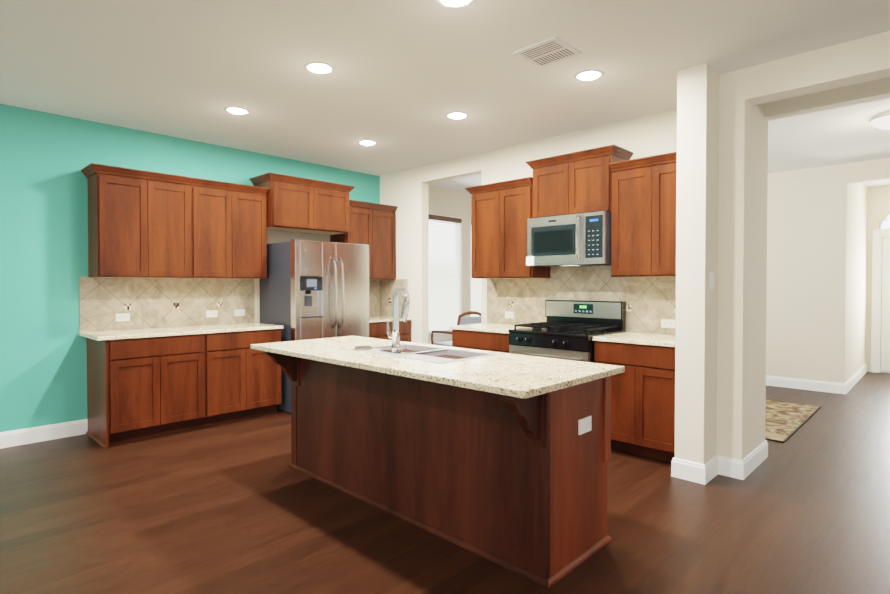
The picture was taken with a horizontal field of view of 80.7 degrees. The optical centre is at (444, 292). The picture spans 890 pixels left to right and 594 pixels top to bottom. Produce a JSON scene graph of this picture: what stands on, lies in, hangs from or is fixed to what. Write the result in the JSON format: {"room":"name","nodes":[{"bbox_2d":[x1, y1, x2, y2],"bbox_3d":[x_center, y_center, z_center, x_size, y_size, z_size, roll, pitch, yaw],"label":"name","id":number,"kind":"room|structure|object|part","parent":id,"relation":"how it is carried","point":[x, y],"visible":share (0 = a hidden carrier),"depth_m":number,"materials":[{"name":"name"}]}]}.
{"room":"kitchen","nodes":[
{"label":"kitchen","id":0,"kind":"room"},
{"bbox_2d":[0,104,471,431],"bbox_3d":[-1.550,-0.169,6.494,0.120,2.803,16.200,1,1,44],"label":"wall","id":1,"kind":"structure","parent":0,"point":[45,158],"depth_m":4.54,"materials":[{"name":"teal paint"}]},
{"bbox_2d":[0,419,87,448],"bbox_3d":[-5.161,1.227,2.662,0.016,0.130,5.640,1,1,44],"label":"baseboard","id":2,"kind":"structure","parent":1,"relation":"attached to","point":[12,438],"depth_m":4.45,"materials":[{"name":"white paint"}]},
{"bbox_2d":[86,163,201,278],"bbox_3d":[-2.782,-0.618,4.867,0.345,0.954,0.839,1,1,44],"label":"upper cabinet","id":3,"kind":"object","parent":1,"relation":"attached to","point":[142,224],"depth_m":4.70,"materials":[{"name":"brown wood"}]},
{"bbox_2d":[202,179,269,278],"bbox_3d":[-2.296,-0.626,5.373,0.345,0.954,0.839,1,1,44],"label":"upper cabinet","id":4,"kind":"object","parent":1,"relation":"attached to","point":[235,217],"depth_m":5.30,"materials":[{"name":"brown wood"}]},
{"bbox_2d":[254,230,329,322],"bbox_3d":[-1.777,0.253,6.177,0.002,1.970,0.996,1,1,44],"label":"wall","id":5,"kind":"structure","parent":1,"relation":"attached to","point":[276,236],"depth_m":6.02,"materials":[{"name":"beige paint"}]},
{"bbox_2d":[250,172,353,234],"bbox_3d":[-1.623,-0.986,6.009,0.425,0.554,0.992,1,1,44],"label":"upper cabinet","id":6,"kind":"object","parent":1,"relation":"attached to","point":[297,204],"depth_m":5.83,"materials":[{"name":"brown wood"}]},
{"bbox_2d":[330,200,397,282],"bbox_3d":[-1.033,-0.647,6.686,0.345,0.954,0.786,1,1,44],"label":"upper cabinet","id":7,"kind":"object","parent":1,"relation":"attached to","point":[374,224],"depth_m":6.62,"materials":[{"name":"brown wood"}]},
{"bbox_2d":[428,213,461,334],"bbox_3d":[-0.061,-0.288,8.018,0.149,1.805,0.905,1,1,44],"label":"window","id":8,"kind":"structure","parent":1,"relation":"in","point":[437,322],"depth_m":8.05,"materials":[{"name":"white paint"}]},
{"bbox_2d":[470,219,480,316],"bbox_3d":[0.671,-0.300,8.779,0.149,1.805,0.903,1,1,44],"label":"window","id":9,"kind":"structure","parent":1,"relation":"in","point":[474,299],"depth_m":8.57,"materials":[{"name":"white paint"}]},
{"bbox_2d":[471,277,480,316],"bbox_3d":[0.689,-0.302,8.762,0.064,1.750,0.819,1,1,44],"label":"blind","id":10,"kind":"object","parent":9,"relation":"attached to","point":[476,289],"depth_m":8.59,"materials":[{"name":"white"}]},
{"bbox_2d":[0,372,889,593],"bbox_3d":[1.153,1.298,3.917,10.620,0.050,16.200,1,1,44],"label":"floor","id":11,"kind":"structure","parent":0,"point":[239,507],"depth_m":2.91,"materials":[{"name":"brown wood"}]},
{"bbox_2d":[86,331,217,448],"bbox_3d":[-2.682,0.819,4.781,0.640,0.883,0.858,1,1,44],"label":"base cabinet","id":12,"kind":"object","parent":11,"relation":"on","point":[139,386],"depth_m":4.52,"materials":[{"name":"brown wood"}]},
{"bbox_2d":[78,323,281,342],"bbox_3d":[-2.453,0.357,5.006,0.648,0.033,1.632,1,1,44],"label":"countertop","id":13,"kind":"structure","parent":12,"relation":"on","point":[98,336],"depth_m":4.79,"materials":[{"name":"beige stone"}]},
{"bbox_2d":[214,327,283,423],"bbox_3d":[-2.189,0.811,5.293,0.640,0.883,0.839,1,1,44],"label":"base cabinet","id":14,"kind":"object","parent":11,"relation":"on","point":[247,381],"depth_m":5.10,"materials":[{"name":"brown wood"}]},
{"bbox_3d":[-2.445,0.814,5.027,0.640,0.883,1.575,1,1,44],"label":"cab teal panel","id":15,"kind":"part","parent":14,"relation":"part of","materials":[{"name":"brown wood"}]},
{"bbox_2d":[259,239,368,412],"bbox_3d":[-1.436,0.342,5.875,0.853,1.802,0.939,1,1,44],"label":"refrigerator","id":16,"kind":"object","parent":11,"relation":"on","point":[314,289],"visible":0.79,"depth_m":5.55,"materials":[{"name":"grey metal"}]},
{"bbox_3d":[-1.402,0.044,5.448,0.062,0.422,0.254,1,1,44],"label":"panel","id":17,"kind":"part","parent":16,"relation":"part of","materials":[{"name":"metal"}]},
{"bbox_3d":[-1.222,0.326,5.669,0.094,1.740,0.939,1,1,44],"label":"door","id":18,"kind":"part","parent":16,"relation":"part of","materials":[{"name":"silver metal"}]},
{"bbox_3d":[-1.161,0.139,5.607,0.090,1.039,0.762,1,1,44],"label":"handle","id":19,"kind":"part","parent":16,"relation":"part of","materials":[{"name":"silver metal"}]},
{"bbox_2d":[369,319,411,341],"bbox_3d":[-0.926,0.790,6.606,0.640,0.883,0.786,1,1,44],"label":"base cabinet","id":20,"kind":"object","parent":11,"relation":"on","point":[376,330],"depth_m":6.38,"materials":[{"name":"brown wood"}]},
{"bbox_2d":[369,315,400,322],"bbox_3d":[-0.927,0.332,6.592,0.648,0.033,0.798,1,1,44],"label":"countertop","id":21,"kind":"structure","parent":20,"relation":"on","point":[372,318],"depth_m":6.69,"materials":[{"name":"beige stone"}]},
{"bbox_2d":[255,349,611,587],"bbox_3d":[-0.214,0.842,3.202,2.225,0.883,0.819,1,1,44],"label":"kitchen island","id":22,"kind":"object","parent":11,"relation":"on","point":[501,458],"depth_m":2.68,"materials":[{"name":"brown wood"}]},
{"bbox_2d":[251,337,624,400],"bbox_3d":[-0.221,0.383,3.184,2.336,0.036,0.880,1,1,44],"label":"island countertop","id":23,"kind":"structure","parent":22,"relation":"on","point":[524,377],"depth_m":2.68,"materials":[{"name":"beige stone"}]},
{"bbox_3d":[-0.523,0.356,3.356,0.120,0.020,0.120,1,1,44],"label":"dish","id":24,"kind":"part","parent":23,"relation":"part of","materials":[{"name":"silver metal"}]},
{"bbox_2d":[379,289,410,352],"bbox_3d":[-0.270,0.169,3.191,0.260,0.390,0.137,1,1,44],"label":"faucet","id":25,"kind":"object","parent":23,"relation":"on","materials":[{"name":"silver metal"}]},
{"bbox_2d":[359,345,494,364],"bbox_3d":[-0.146,0.463,3.238,0.830,0.199,0.480,1,1,44],"label":"sink","id":26,"kind":"object","parent":23,"relation":"in","point":[439,353],"depth_m":3.28,"materials":[{"name":"silver metal"}]},
{"bbox_2d":[578,416,591,434],"bbox_3d":[0.683,0.644,2.545,0.010,0.072,0.116,1,1,44],"label":"switch plate","id":27,"kind":"object","parent":22,"relation":"attached to","point":[584,422],"depth_m":2.54,"materials":[{"name":"white plastic"}]},
{"bbox_2d":[431,311,480,346],"bbox_3d":[0.181,0.734,7.506,0.572,0.967,0.596,1,1,44],"label":"chair","id":28,"kind":"object","parent":11,"relation":"on","point":[468,320],"visible":0.23,"depth_m":7.33,"materials":[{"name":"brown wood"}]},
{"bbox_2d":[449,144,676,462],"bbox_3d":[1.081,0.008,4.762,2.318,2.503,0.648,1,1,44],"label":"kitchen cabinets","id":29,"kind":"object","parent":11,"relation":"on","point":[636,198],"visible":0.71,"depth_m":4.50,"materials":[{"name":"brown wood"}]},
{"bbox_2d":[452,329,511,352],"bbox_3d":[0.559,0.810,5.282,0.761,0.883,0.640,1,1,44],"label":"base cabinet","id":30,"kind":"object","parent":29,"relation":"in","point":[478,339],"depth_m":5.03,"materials":[{"name":"brown wood"}]},
{"bbox_2d":[449,323,527,333],"bbox_3d":[0.550,0.353,5.278,0.783,0.032,0.648,1,1,44],"label":"countertop","id":31,"kind":"structure","parent":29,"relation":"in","point":[482,328],"depth_m":5.16,"materials":[{"name":"stone"}]},
{"bbox_2d":[465,177,550,278],"bbox_3d":[0.635,-0.626,5.372,0.815,0.954,0.374,1,1,44],"label":"upper cabinet","id":32,"kind":"object","parent":29,"relation":"in","point":[500,211],"depth_m":5.22,"materials":[{"name":"brown wood"}]},
{"bbox_2d":[526,211,610,266],"bbox_3d":[1.167,-0.469,4.771,0.788,0.445,0.476,1,1,44],"label":"microwave","id":33,"kind":"object","parent":29,"relation":"attached to","point":[579,239],"visible":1,"depth_m":4.60,"materials":[{"name":"grey metal"}]},
{"bbox_3d":[1.144,-0.478,4.510,0.026,0.384,0.067,1,1,44],"label":"handle","id":34,"kind":"part","parent":33,"relation":"part of","materials":[{"name":"silver metal"}]},
{"bbox_2d":[487,266,675,334],"bbox_3d":[1.300,0.046,4.989,2.318,0.590,0.018,1,1,44],"label":"backsplash","id":35,"kind":"structure","parent":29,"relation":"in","point":[650,301],"depth_m":4.94,"materials":[{"name":"tile"}]},
{"bbox_2d":[593,332,674,346],"bbox_3d":[1.664,0.369,4.207,0.701,0.032,0.648,1,1,44],"label":"countertop","id":36,"kind":"structure","parent":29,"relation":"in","point":[627,339],"depth_m":4.10,"materials":[{"name":"stone"}]},
{"bbox_2d":[594,341,674,462],"bbox_3d":[1.668,0.827,4.216,0.699,0.883,0.640,1,1,44],"label":"base cabinet","id":37,"kind":"object","parent":29,"relation":"in","point":[643,395],"depth_m":3.95,"materials":[{"name":"brown wood"}]},
{"bbox_2d":[609,152,676,276],"bbox_3d":[1.758,-0.609,4.291,0.703,0.954,0.374,1,1,44],"label":"upper cabinet","id":38,"kind":"object","parent":29,"relation":"in","point":[642,191],"depth_m":4.22,"materials":[{"name":"brown wood"}]},
{"bbox_2d":[508,300,625,362],"bbox_3d":[1.073,0.669,4.683,0.796,1.185,0.732,1,1,44],"label":"gas range","id":39,"kind":"object","parent":11,"relation":"on","point":[569,329],"visible":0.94,"depth_m":4.62,"materials":[{"name":"black metal"}]},
{"bbox_2d":[765,399,820,442],"bbox_3d":[3.073,1.244,5.441,1.115,0.010,1.780,1,1,44],"label":"rug","id":40,"kind":"object","parent":11,"relation":"on","point":[784,421],"visible":0.38,"depth_m":5.22,"materials":[{"name":"brown carpet"}]},
{"bbox_2d":[0,0,889,192],"bbox_3d":[1.153,-1.555,3.873,10.620,0.050,16.200,1,1,44],"label":"ceiling","id":41,"kind":"structure","parent":0,"point":[401,80],"depth_m":3.54,"materials":[{"name":"white paint"}]},
{"bbox_2d":[224,106,249,114],"bbox_3d":[-1.754,-1.527,4.416,0.208,0.022,0.208,1,1,44],"label":"recessed light","id":42,"kind":"object","parent":41,"relation":"in","point":[236,110],"visible":1,"depth_m":4.38,"materials":[{"name":"white paint"}]},
{"bbox_2d":[304,61,334,73],"bbox_3d":[-0.850,-1.514,3.547,0.208,0.022,0.208,1,1,44],"label":"recessed light","id":43,"kind":"object","parent":41,"relation":"in","point":[316,67],"visible":1,"depth_m":3.52,"materials":[{"name":"white paint"}]},
{"bbox_2d":[358,140,377,145],"bbox_3d":[-0.799,-1.542,5.410,0.208,0.022,0.208,1,1,44],"label":"recessed light","id":44,"kind":"object","parent":41,"relation":"in","point":[367,142],"visible":1,"depth_m":5.38,"materials":[{"name":"white paint"}]},
{"bbox_2d":[436,0,474,8],"bbox_3d":[0.053,-1.500,2.679,0.208,0.022,0.208,1,1,44],"label":"recessed light","id":45,"kind":"object","parent":41,"relation":"in","point":[454,4],"visible":1,"depth_m":2.71,"materials":[{"name":"white paint"}]},
{"bbox_2d":[445,111,468,118],"bbox_3d":[0.105,-1.529,4.541,0.208,0.022,0.208,1,1,44],"label":"recessed light","id":46,"kind":"object","parent":41,"relation":"in","point":[456,115],"visible":1,"depth_m":4.51,"materials":[{"name":"white paint"}]},
{"bbox_2d":[513,35,581,67],"bbox_3d":[0.648,-1.515,3.304,0.310,0.012,0.310,1,1,44],"label":"ceiling vent","id":47,"kind":"object","parent":41,"relation":"in","point":[549,51],"visible":1,"depth_m":3.29,"materials":[{"name":"white metal"}]},
{"bbox_2d":[574,69,603,80],"bbox_3d":[1.009,-1.516,3.672,0.208,0.022,0.208,1,1,44],"label":"recessed light","id":48,"kind":"object","parent":41,"relation":"in","point":[590,75],"visible":0.98,"depth_m":3.64,"materials":[{"name":"white paint"}]},
{"bbox_2d":[868,110,889,129],"bbox_3d":[3.885,-1.467,4.507,0.380,0.145,0.380,1,1,44],"label":"light","id":49,"kind":"object","parent":41,"relation":"attached to","point":[881,120],"visible":1,"depth_m":4.49,"materials":[{"name":"white metal"}]},
{"bbox_2d":[380,109,676,343],"bbox_3d":[0.672,-0.156,5.688,4.200,2.803,0.120,1,1,44],"label":"wall","id":50,"kind":"structure","parent":0,"point":[405,192],"depth_m":5.92,"materials":[{"name":"beige paint"}]},
{"bbox_2d":[675,63,767,463],"bbox_3d":[2.038,-0.127,3.827,0.350,2.803,0.910,1,1,44],"label":"wall","id":51,"kind":"structure","parent":0,"point":[721,234],"depth_m":3.60,"materials":[{"name":"beige paint"}]},
{"bbox_2d":[709,272,714,288],"bbox_3d":[1.827,-0.082,3.572,0.020,0.116,0.072,1,1,44],"label":"light switch","id":52,"kind":"object","parent":51,"relation":"attached to","point":[711,280],"visible":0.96,"depth_m":3.57,"materials":[{"name":"white plastic"}]},
{"bbox_2d":[700,455,723,484],"bbox_3d":[1.827,1.213,3.595,0.016,0.130,0.286,1,1,44],"label":"baseboard","id":53,"kind":"structure","parent":51,"relation":"attached to","point":[716,465],"depth_m":3.58,"materials":[{"name":"white paint"}]},
{"bbox_2d":[732,440,767,479],"bbox_3d":[2.251,1.209,3.819,0.036,0.130,0.656,1,1,44],"label":"baseboard","id":54,"kind":"structure","parent":51,"relation":"attached to","point":[741,469],"depth_m":3.69,"materials":[{"name":"white paint"}]},
{"bbox_2d":[745,31,889,120],"bbox_3d":[3.862,-1.398,2.241,4.450,0.213,0.640,1,1,44],"label":"wall","id":55,"kind":"structure","parent":0,"point":[853,72],"depth_m":3.38,"materials":[{"name":"beige paint"}]},
{"bbox_2d":[766,158,889,383],"bbox_3d":[4.793,-0.169,6.512,9.000,2.803,0.120,1,1,44],"label":"wall","id":56,"kind":"structure","parent":0,"point":[817,234],"depth_m":6.52,"materials":[{"name":"beige paint"}]},
{"bbox_2d":[766,375,847,394],"bbox_3d":[3.188,1.145,7.982,4.676,0.130,0.016,1,1,44],"label":"baseboard","id":57,"kind":"structure","parent":56,"relation":"attached to","point":[821,386],"depth_m":6.62,"materials":[{"name":"white paint"}]},
{"bbox_2d":[846,363,866,391],"bbox_3d":[5.680,1.157,7.212,0.016,0.130,2.270,1,1,44],"label":"baseboard","id":58,"kind":"structure","parent":56,"relation":"attached to","point":[861,372],"depth_m":7.17,"materials":[{"name":"white paint"}]},
{"bbox_2d":[866,186,889,371],"bbox_3d":[7.094,-0.184,7.490,1.880,2.803,0.120,1,1,44],"label":"wall","id":59,"kind":"structure","parent":0,"point":[878,204],"depth_m":7.98,"materials":[{"name":"beige paint"}]},
{"bbox_2d":[871,212,889,373],"bbox_3d":[6.945,-0.055,7.614,1.135,2.542,0.151,1,1,44],"label":"front door","id":60,"kind":"structure","parent":59,"relation":"in","point":[880,335],"depth_m":7.91,"materials":[{"name":"white paint"}]},
{"label":"outside","id":61,"kind":"structure","parent":0,"visible":0},
{"bbox_2d":[428,215,889,317],"bbox_3d":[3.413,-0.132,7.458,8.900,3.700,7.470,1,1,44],"label":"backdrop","id":62,"kind":"structure","parent":61,"point":[885,224],"depth_m":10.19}
]}

